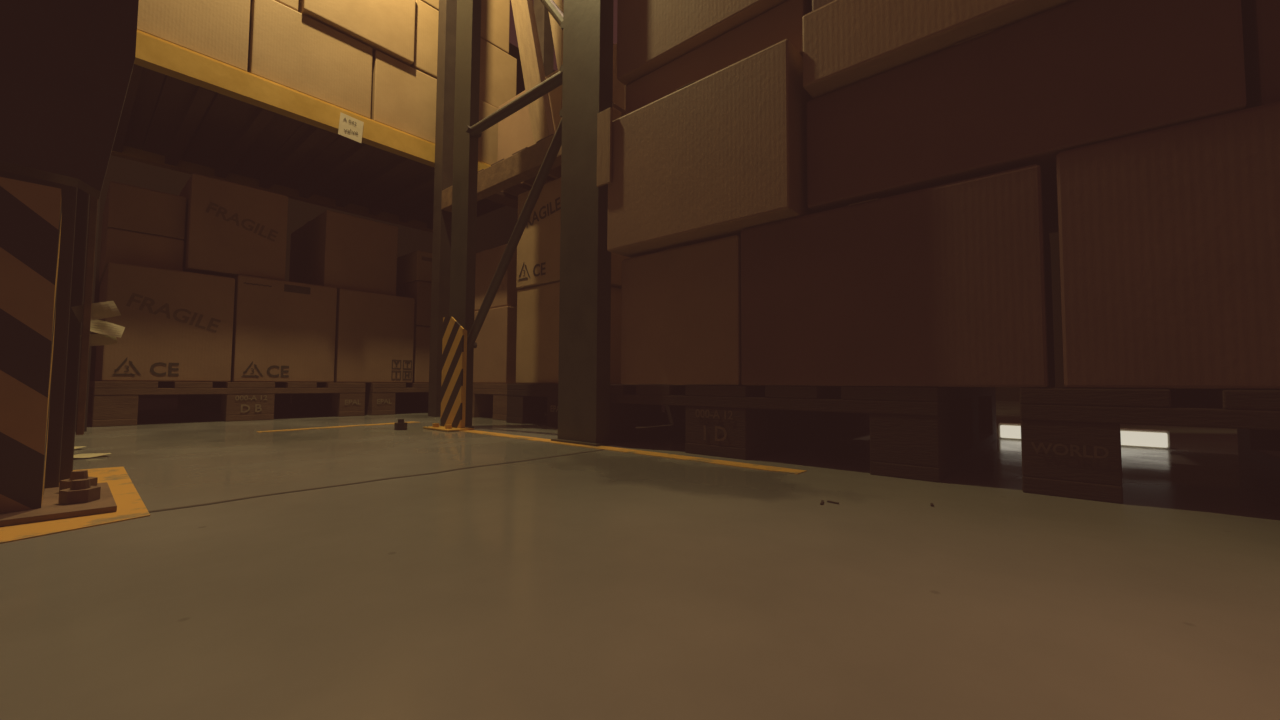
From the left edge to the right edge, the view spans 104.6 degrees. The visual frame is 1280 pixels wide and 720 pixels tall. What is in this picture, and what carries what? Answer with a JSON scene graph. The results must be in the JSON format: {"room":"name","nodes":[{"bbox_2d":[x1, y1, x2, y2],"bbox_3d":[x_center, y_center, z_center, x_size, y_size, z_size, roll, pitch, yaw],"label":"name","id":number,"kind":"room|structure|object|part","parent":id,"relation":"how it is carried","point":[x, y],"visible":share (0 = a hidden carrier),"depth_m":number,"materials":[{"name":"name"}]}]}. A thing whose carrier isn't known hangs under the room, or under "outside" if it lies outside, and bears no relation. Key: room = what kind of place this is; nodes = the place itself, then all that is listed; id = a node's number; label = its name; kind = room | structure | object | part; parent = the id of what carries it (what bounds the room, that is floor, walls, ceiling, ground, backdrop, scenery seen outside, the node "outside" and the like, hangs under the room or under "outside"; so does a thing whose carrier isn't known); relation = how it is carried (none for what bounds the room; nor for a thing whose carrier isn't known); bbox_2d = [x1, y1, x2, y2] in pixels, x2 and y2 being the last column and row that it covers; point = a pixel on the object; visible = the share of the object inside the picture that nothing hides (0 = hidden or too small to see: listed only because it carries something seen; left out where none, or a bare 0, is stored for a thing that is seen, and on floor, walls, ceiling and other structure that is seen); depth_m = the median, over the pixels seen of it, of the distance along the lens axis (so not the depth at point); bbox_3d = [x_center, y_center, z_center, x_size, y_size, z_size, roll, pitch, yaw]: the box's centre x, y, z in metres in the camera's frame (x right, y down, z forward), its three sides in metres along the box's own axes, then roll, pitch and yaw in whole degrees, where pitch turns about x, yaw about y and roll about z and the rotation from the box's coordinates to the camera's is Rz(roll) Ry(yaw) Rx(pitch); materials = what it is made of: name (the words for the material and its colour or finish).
{"room":"warehouse","nodes":[
{"label":"warehouse","id":0,"kind":"room"},
{"bbox_2d":[275,0,298,10],"bbox_3d":[-1.659,-1.490,1.790,0.430,0.318,0.620,-2,-4,41],"label":"cardboard box","id":1,"kind":"object","parent":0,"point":[293,4],"visible":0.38,"depth_m":1.86,"materials":[{"name":"brown cardboard"}]},
{"bbox_2d":[90,43,554,397],"bbox_3d":[-4.491,-2.191,3.996,0.100,5.000,12.000,-2,-4,41],"label":"wall","id":2,"kind":"structure","parent":0,"point":[495,228],"depth_m":5.04,"materials":[{"name":"brown"}]},
{"bbox_2d":[334,288,414,382],"bbox_3d":[-1.408,-0.092,2.429,0.601,0.405,0.323,-2,-4,41],"label":"cardboard box","id":3,"kind":"object","parent":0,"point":[374,335],"visible":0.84,"depth_m":2.22,"materials":[{"name":"brown cardboard"}]},
{"bbox_2d":[0,396,1279,719],"bbox_3d":[-0.001,0.196,-0.009,12.000,0.101,12.000,-2,-4,41],"label":"floor","id":4,"kind":"structure","parent":0,"point":[603,584],"depth_m":0.36,"materials":[{"name":"concrete"}]},
{"bbox_2d":[0,177,116,526],"bbox_3d":[-0.745,-0.014,0.519,0.195,0.360,0.275,-2,-4,41],"label":"guard","id":5,"kind":"object","parent":4,"relation":"on","point":[30,213],"visible":1,"depth_m":0.54,"materials":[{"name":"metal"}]},
{"bbox_3d":[-0.705,-0.018,0.489,0.005,0.356,0.160,-2,-4,41],"label":"plate","id":6,"kind":"part","parent":5,"relation":"part of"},
{"bbox_3d":[-0.704,-0.013,0.590,0.124,0.356,0.005,-2,-4,41],"label":"plate","id":7,"kind":"part","parent":5,"relation":"part of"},
{"bbox_3d":[-0.746,0.163,0.511,0.195,0.006,0.275,-2,-4,41],"label":"plate","id":8,"kind":"part","parent":5,"relation":"part of","materials":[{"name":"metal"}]},
{"bbox_2d":[0,0,138,487],"bbox_3d":[-0.928,-1.337,0.503,0.270,2.998,0.642,-2,-4,41],"label":"upright","id":9,"kind":"object","parent":4,"relation":"on","point":[66,66],"visible":0.62,"depth_m":0.58,"materials":[{"name":"paint"}]},
{"bbox_2d":[71,301,120,321],"bbox_3d":[-0.808,-0.073,0.736,0.007,0.037,0.050,-1,-3,31],"label":"paper note","id":10,"kind":"object","parent":9,"relation":"attached to","point":[100,310],"visible":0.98,"depth_m":0.74,"materials":[{"name":"beige paper"}]},
{"bbox_2d":[80,334,117,345],"bbox_3d":[-0.805,-0.030,0.737,0.007,0.023,0.038,-2,-3,36],"label":"paper note","id":11,"kind":"object","parent":9,"relation":"attached to","point":[95,339],"visible":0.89,"depth_m":0.74,"materials":[{"name":"beige paper"}]},
{"bbox_2d":[81,320,124,337],"bbox_3d":[-0.803,-0.048,0.741,0.013,0.028,0.045,-2,-4,41],"label":"paper note","id":12,"kind":"object","parent":9,"relation":"attached to","point":[97,326],"visible":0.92,"depth_m":0.74,"materials":[{"name":"beige paper"}]},
{"bbox_2d":[74,453,111,457],"bbox_3d":[-1.056,0.182,0.943,0.040,0.004,0.060,-1,-3,27],"label":"paper scrap","id":13,"kind":"object","parent":4,"relation":"on","point":[88,455],"visible":0.72,"depth_m":0.95,"materials":[{"name":"beige paper"}]},
{"bbox_2d":[87,381,365,426],"bbox_3d":[-1.918,0.172,2.256,1.201,0.144,0.800,-2,-4,41],"label":"wooden pallet","id":14,"kind":"object","parent":4,"relation":"on","point":[110,403],"visible":0.91,"depth_m":1.88,"materials":[{"name":"brown wood"}]},
{"bbox_2d":[95,262,234,381],"bbox_3d":[-1.850,-0.112,1.918,0.601,0.390,0.325,-2,-4,41],"label":"cardboard box","id":15,"kind":"object","parent":14,"relation":"on","point":[178,325],"visible":0.99,"depth_m":1.71,"materials":[{"name":"brown cardboard"}]},
{"bbox_2d":[99,228,183,281],"bbox_3d":[-1.903,-0.373,1.883,0.480,0.122,0.192,-2,-4,41],"label":"cardboard box","id":16,"kind":"object","parent":15,"relation":"on","point":[119,246],"visible":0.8,"depth_m":1.73,"materials":[{"name":"brown cardboard"}]},
{"bbox_2d":[101,181,185,249],"bbox_3d":[-1.902,-0.516,1.890,0.480,0.157,0.192,-2,-4,41],"label":"cardboard box","id":17,"kind":"object","parent":16,"relation":"on","point":[131,208],"visible":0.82,"depth_m":1.73,"materials":[{"name":"brown cardboard"}]},
{"bbox_2d":[150,362,178,375],"bbox_3d":[-1.634,0.032,1.702,0.001,0.046,0.073,-2,-4,41],"label":"print","id":18,"kind":"object","parent":15,"relation":"attached to","point":[170,368],"depth_m":1.70},
{"bbox_2d":[126,293,220,332],"bbox_3d":[-1.619,-0.162,1.728,0.001,0.049,0.241,-2,-21,41],"label":"print","id":19,"kind":"object","parent":15,"relation":"attached to","point":[133,295],"depth_m":1.71},
{"bbox_2d":[179,173,287,280],"bbox_3d":[-1.721,-0.491,2.060,0.531,0.348,0.292,-2,-4,41],"label":"cardboard box","id":20,"kind":"object","parent":15,"relation":"on","point":[232,229],"visible":0.85,"depth_m":1.87,"materials":[{"name":"brown cardboard"}]},
{"bbox_2d":[206,202,277,240],"bbox_3d":[-1.516,-0.526,1.893,0.001,0.044,0.219,-2,-21,41],"label":"print","id":21,"kind":"object","parent":20,"relation":"attached to","point":[236,220],"depth_m":1.88},
{"bbox_2d":[230,275,336,381],"bbox_3d":[-1.629,-0.106,2.174,0.601,0.405,0.334,-2,-4,41],"label":"cardboard box","id":22,"kind":"object","parent":14,"relation":"on","point":[284,331],"visible":0.94,"depth_m":1.96,"materials":[{"name":"brown cardboard"}]},
{"bbox_2d":[267,365,288,376],"bbox_3d":[-1.423,0.044,1.946,0.001,0.046,0.073,-2,-4,41],"label":"print","id":23,"kind":"object","parent":22,"relation":"attached to","point":[282,367],"depth_m":1.95},
{"bbox_2d":[289,210,397,295],"bbox_3d":[-1.440,-0.466,2.393,0.520,0.332,0.300,-2,-4,41],"label":"cardboard box","id":24,"kind":"object","parent":22,"relation":"on","point":[338,250],"visible":0.77,"depth_m":2.22,"materials":[{"name":"brown cardboard"}]},
{"bbox_2d":[75,0,553,431],"bbox_3d":[-1.437,-1.347,2.430,1.024,3.200,1.750,-2,-4,41],"label":"rack","id":25,"kind":"object","parent":4,"relation":"on","point":[184,110],"visible":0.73,"depth_m":2.11,"materials":[{"name":"metal"}]},
{"bbox_2d":[137,0,250,70],"bbox_3d":[-1.688,-1.171,1.736,0.440,0.307,0.425,-2,-4,41],"label":"cardboard box","id":26,"kind":"object","parent":25,"relation":"on","point":[218,30],"visible":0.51,"depth_m":1.66,"materials":[{"name":"brown cardboard"}]},
{"bbox_2d":[247,0,372,118],"bbox_3d":[-1.413,-1.155,2.055,0.440,0.308,0.398,-2,-4,41],"label":"cardboard box","id":27,"kind":"object","parent":25,"relation":"on","point":[287,47],"visible":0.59,"depth_m":1.89,"materials":[{"name":"brown cardboard"}]},
{"bbox_2d":[298,0,414,65],"bbox_3d":[-1.304,-1.469,2.179,0.460,0.318,0.415,-2,-4,41],"label":"cardboard box","id":28,"kind":"object","parent":27,"relation":"on","point":[386,26],"visible":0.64,"depth_m":2.06,"materials":[{"name":"brown cardboard"}]},
{"bbox_2d":[421,0,438,10],"bbox_3d":[-1.200,-1.788,2.328,0.440,0.326,0.390,-2,-4,41],"label":"cardboard box","id":29,"kind":"object","parent":28,"relation":"on","point":[433,3],"visible":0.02,"depth_m":2.28,"materials":[{"name":"brown cardboard"}]},
{"bbox_2d":[370,50,436,143],"bbox_3d":[-1.176,-1.140,2.329,0.440,0.307,0.305,-2,-4,41],"label":"cardboard box","id":30,"kind":"object","parent":25,"relation":"on","point":[403,97],"visible":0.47,"depth_m":2.16,"materials":[{"name":"brown cardboard"}]},
{"bbox_2d":[410,0,438,78],"bbox_3d":[-1.073,-1.454,2.462,0.440,0.318,0.295,-2,-4,41],"label":"cardboard box","id":31,"kind":"object","parent":30,"relation":"on","point":[426,16],"visible":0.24,"depth_m":2.25,"materials":[{"name":"brown cardboard"}]},
{"bbox_2d":[478,99,497,164],"bbox_3d":[-0.968,-1.129,2.570,0.440,0.312,0.310,-2,-4,41],"label":"cardboard box","id":32,"kind":"object","parent":25,"relation":"on","point":[488,141],"visible":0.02,"depth_m":2.47,"materials":[{"name":"brown cardboard"}]},
{"bbox_2d":[479,38,516,108],"bbox_3d":[-0.895,-1.443,2.675,0.430,0.318,0.240,-2,-4,41],"label":"cardboard box","id":33,"kind":"object","parent":32,"relation":"on","point":[498,69],"visible":0.25,"depth_m":2.53,"materials":[{"name":"brown cardboard"}]},
{"bbox_2d":[481,0,509,53],"bbox_3d":[-0.959,-1.772,2.615,0.430,0.326,0.340,-2,-4,41],"label":"cardboard box","id":34,"kind":"object","parent":33,"relation":"on","point":[495,14],"visible":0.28,"depth_m":2.54,"materials":[{"name":"brown cardboard"}]},
{"bbox_2d":[148,447,619,512],"bbox_3d":[-0.648,0.164,0.445,0.015,0.001,1.840,-2,-4,41],"label":"joint","id":35,"kind":"object","parent":4,"relation":"on","point":[617,447],"visible":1,"depth_m":0.70,"materials":[{"name":"paint"}]},
{"bbox_2d":[292,382,506,414],"bbox_3d":[-1.376,0.205,2.884,1.201,0.144,0.800,-2,-4,41],"label":"wooden pallet","id":36,"kind":"object","parent":4,"relation":"on","point":[380,398],"visible":0.39,"depth_m":2.28,"materials":[{"name":"brown wood"}]},
{"bbox_2d":[412,326,429,382],"bbox_3d":[-1.185,-0.019,2.578,0.441,0.275,0.170,-2,-4,41],"label":"cardboard box","id":37,"kind":"object","parent":36,"relation":"on","point":[421,349],"visible":0.21,"depth_m":2.39,"materials":[{"name":"brown cardboard"}]},
{"bbox_2d":[396,281,430,326],"bbox_3d":[-1.184,-0.268,2.591,0.440,0.217,0.170,-2,-4,41],"label":"cardboard box","id":38,"kind":"object","parent":37,"relation":"on","point":[420,291],"visible":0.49,"depth_m":2.41,"materials":[{"name":"brown cardboard"}]},
{"bbox_2d":[396,250,431,285],"bbox_3d":[-1.206,-0.453,2.580,0.431,0.147,0.110,-2,-4,41],"label":"cardboard box","id":39,"kind":"object","parent":38,"relation":"on","point":[417,265],"visible":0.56,"depth_m":2.44,"materials":[{"name":"brown cardboard"}]},
{"bbox_2d":[394,419,406,429],"bbox_3d":[-0.742,0.200,1.536,0.036,0.033,0.031,-2,-4,41],"label":"nut","id":40,"kind":"object","parent":4,"relation":"on","point":[400,425],"visible":1,"depth_m":1.52,"materials":[{"name":"metal"}]},
{"bbox_2d":[423,316,473,431],"bbox_3d":[-0.603,0.038,1.567,0.160,0.359,0.085,-2,-4,41],"label":"guard","id":41,"kind":"object","parent":4,"relation":"on","point":[454,341],"visible":1,"depth_m":1.56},
{"bbox_3d":[-0.604,0.209,1.559,0.160,0.017,0.085,-2,-4,41],"label":"plate","id":42,"kind":"part","parent":41,"relation":"part of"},
{"bbox_3d":[-0.598,0.036,1.576,0.125,0.354,0.005,-2,-4,41],"label":"plate","id":43,"kind":"part","parent":41,"relation":"part of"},
{"bbox_3d":[-0.547,0.057,1.542,0.005,0.309,0.010,-2,-4,41],"label":"plate","id":44,"kind":"part","parent":41,"relation":"part of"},
{"bbox_2d":[472,383,546,420],"bbox_3d":[-0.493,0.189,2.439,0.620,0.144,0.800,-2,-4,41],"label":"wooden pallet","id":45,"kind":"object","parent":4,"relation":"on","point":[489,399],"visible":0.13,"depth_m":2.06,"materials":[{"name":"brown wood"}]},
{"bbox_2d":[473,306,516,383],"bbox_3d":[-0.540,-0.049,2.287,0.400,0.315,0.450,-2,-4,41],"label":"cardboard box","id":46,"kind":"object","parent":45,"relation":"on","point":[494,361],"visible":0.25,"depth_m":2.03,"materials":[{"name":"brown cardboard"}]},
{"bbox_2d":[475,244,518,310],"bbox_3d":[-0.535,-0.338,2.305,0.360,0.257,0.440,-2,-4,41],"label":"cardboard box","id":47,"kind":"object","parent":46,"relation":"on","point":[487,261],"visible":0.19,"depth_m":2.08,"materials":[{"name":"brown cardboard"}]},
{"bbox_2d":[428,0,625,416],"bbox_3d":[-0.253,-1.252,2.163,1.100,3.000,0.760,-2,-4,41],"label":"rack","id":48,"kind":"object","parent":4,"relation":"on","point":[507,174],"visible":0.35,"depth_m":2.17,"materials":[{"name":"metal"}]},
{"bbox_2d":[497,70,561,196],"bbox_3d":[-0.369,-0.962,2.255,0.450,0.412,0.350,-2,-4,41],"label":"cardboard box","id":49,"kind":"object","parent":48,"relation":"on","point":[514,131],"visible":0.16,"depth_m":2.16,"materials":[{"name":"brown cardboard"}]},
{"bbox_2d":[511,0,554,143],"bbox_3d":[-0.430,-1.221,1.918,0.316,0.910,0.030,-2,-4,41],"label":"wooden plank","id":50,"kind":"object","parent":48,"relation":"on","point":[540,113],"visible":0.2,"depth_m":1.88,"materials":[{"name":"brown wood"}]},
{"bbox_2d":[549,0,563,93],"bbox_3d":[-0.295,-1.248,1.869,0.297,0.955,0.030,-2,-4,41],"label":"cardboard box","id":51,"kind":"object","parent":48,"relation":"on","point":[557,32],"visible":0.1,"depth_m":1.86,"materials":[{"name":"brown cardboard"}]},
{"bbox_2d":[613,43,625,110],"bbox_3d":[0.011,-0.942,1.905,0.220,0.342,0.380,-2,-4,41],"label":"cardboard box","id":52,"kind":"object","parent":48,"relation":"on","point":[619,89],"visible":0.02,"depth_m":1.73,"materials":[{"name":"brown cardboard"}]},
{"bbox_2d":[449,0,613,445],"bbox_3d":[-0.347,-1.385,1.487,0.792,3.200,0.065,-2,-4,41],"label":"frame","id":53,"kind":"object","parent":4,"relation":"on","point":[584,130],"visible":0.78,"depth_m":1.25,"materials":[{"name":"metal"}]},
{"bbox_2d":[506,384,664,426],"bbox_3d":[-0.003,0.169,1.950,0.620,0.144,0.801,-2,-4,41],"label":"wooden pallet","id":54,"kind":"object","parent":4,"relation":"on","point":[525,402],"visible":0.24,"depth_m":1.79,"materials":[{"name":"brown wood"}]},
{"bbox_2d":[516,281,621,383],"bbox_3d":[-0.179,-0.083,1.945,0.325,0.355,0.500,-2,-4,41],"label":"cardboard box","id":55,"kind":"object","parent":54,"relation":"on","point":[537,343],"visible":0.25,"depth_m":1.79,"materials":[{"name":"brown cardboard"}]},
{"bbox_2d":[516,177,629,288],"bbox_3d":[-0.188,-0.446,1.934,0.345,0.362,0.456,-2,-4,41],"label":"cardboard box","id":56,"kind":"object","parent":55,"relation":"on","point":[538,248],"visible":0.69,"depth_m":1.78,"materials":[{"name":"brown cardboard"}]},
{"bbox_2d":[533,262,545,275],"bbox_3d":[-0.362,-0.324,1.776,0.073,0.046,0.001,-2,-4,41],"label":"print","id":57,"kind":"object","parent":56,"relation":"attached to","point":[544,263],"depth_m":1.77},
{"bbox_2d":[526,197,560,227],"bbox_3d":[-0.360,-0.526,1.786,0.227,0.046,0.001,-12,-10,40],"label":"print","id":58,"kind":"object","parent":56,"relation":"attached to","point":[551,212],"depth_m":1.77},
{"bbox_2d":[610,385,996,481],"bbox_3d":[0.412,0.141,1.315,0.800,0.144,0.801,-2,-4,41],"label":"wooden pallet","id":59,"kind":"object","parent":4,"relation":"on","point":[917,433],"visible":0.87,"depth_m":1.00,"materials":[{"name":"brown wood"}]},
{"bbox_2d":[621,235,741,384],"bbox_3d":[0.247,-0.087,1.293,0.321,0.305,0.528,-2,-4,41],"label":"cardboard box","id":60,"kind":"object","parent":59,"relation":"on","point":[681,306],"visible":0.64,"depth_m":1.08,"materials":[{"name":"brown cardboard"}]},
{"bbox_2d":[607,38,814,257],"bbox_3d":[0.249,-0.411,1.212,0.453,0.315,0.475,-2,-4,41],"label":"cardboard box","id":61,"kind":"object","parent":60,"relation":"on","point":[722,154],"visible":0.66,"depth_m":0.99,"materials":[{"name":"brown cardboard"}]},
{"bbox_2d":[626,0,811,113],"bbox_3d":[0.288,-0.627,1.262,0.458,0.118,0.465,-2,-4,41],"label":"cardboard box","id":62,"kind":"object","parent":61,"relation":"on","point":[784,21],"visible":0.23,"depth_m":1.05,"materials":[{"name":"brown cardboard"}]},
{"bbox_2d":[617,0,811,85],"bbox_3d":[0.284,-0.841,1.261,0.480,0.302,0.490,-2,-4,41],"label":"cardboard box","id":63,"kind":"object","parent":62,"relation":"on","point":[651,34],"visible":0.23,"depth_m":1.13,"materials":[{"name":"brown cardboard"}]},
{"bbox_2d":[741,164,1054,387],"bbox_3d":[0.550,-0.102,1.031,0.468,0.313,0.530,-2,-4,41],"label":"cardboard box","id":64,"kind":"object","parent":59,"relation":"on","point":[950,284],"visible":1,"depth_m":0.79,"materials":[{"name":"brown cardboard"}]},
{"bbox_2d":[998,423,1169,448],"bbox_3d":[1.137,0.195,1.288,0.330,0.042,0.052,-2,-4,41],"label":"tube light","id":65,"kind":"object","parent":4,"relation":"on","point":[1145,438],"visible":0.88,"depth_m":1.20,"materials":[{"name":"white"}]},
{"bbox_2d":[1020,387,1279,503],"bbox_3d":[1.093,0.117,0.728,0.800,0.144,0.801,-2,-4,41],"label":"wooden pallet","id":66,"kind":"object","parent":4,"relation":"on","point":[1071,437],"visible":0.98,"depth_m":0.64,"materials":[{"name":"brown wood"}]},
{"bbox_2d":[1056,101,1279,388],"bbox_3d":[0.954,-0.121,0.685,0.564,0.323,0.528,-2,-4,41],"label":"cardboard box","id":67,"kind":"object","parent":66,"relation":"on","point":[1169,237],"visible":1,"depth_m":0.60,"materials":[{"name":"brown cardboard"}]},
{"bbox_2d":[806,0,1246,232],"bbox_3d":[0.657,-0.376,0.921,0.517,0.202,0.478,-2,-4,41],"label":"cardboard box","id":68,"kind":"object","parent":67,"relation":"on","point":[1077,73],"visible":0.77,"depth_m":0.70,"materials":[{"name":"brown cardboard"}]},
{"bbox_2d":[802,0,1074,98],"bbox_3d":[0.647,-0.550,0.882,0.543,0.135,0.465,-2,-4,41],"label":"cardboard box","id":69,"kind":"object","parent":68,"relation":"on","point":[846,42],"visible":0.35,"depth_m":0.80,"materials":[{"name":"brown cardboard"}]},
{"bbox_2d":[812,0,833,10],"bbox_3d":[0.714,-0.789,0.887,0.635,0.337,0.490,-2,-4,41],"label":"cardboard box","id":70,"kind":"object","parent":69,"relation":"on","point":[816,4],"visible":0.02,"depth_m":0.89,"materials":[{"name":"brown cardboard"}]},
{"bbox_2d":[1241,0,1279,109],"bbox_3d":[1.049,-0.452,0.638,0.420,0.330,0.500,-2,-4,41],"label":"cardboard box","id":71,"kind":"object","parent":67,"relation":"on","point":[1260,18],"visible":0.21,"depth_m":0.58,"materials":[{"name":"brown cardboard"}]},
{"bbox_2d":[995,232,1142,401],"bbox_3d":[3.938,-2.112,4.579,11.900,5.000,0.100,-2,-4,41],"label":"wall","id":72,"kind":"structure","parent":0,"point":[1002,393],"depth_m":4.54,"materials":[{"name":"brown"}]}
]}

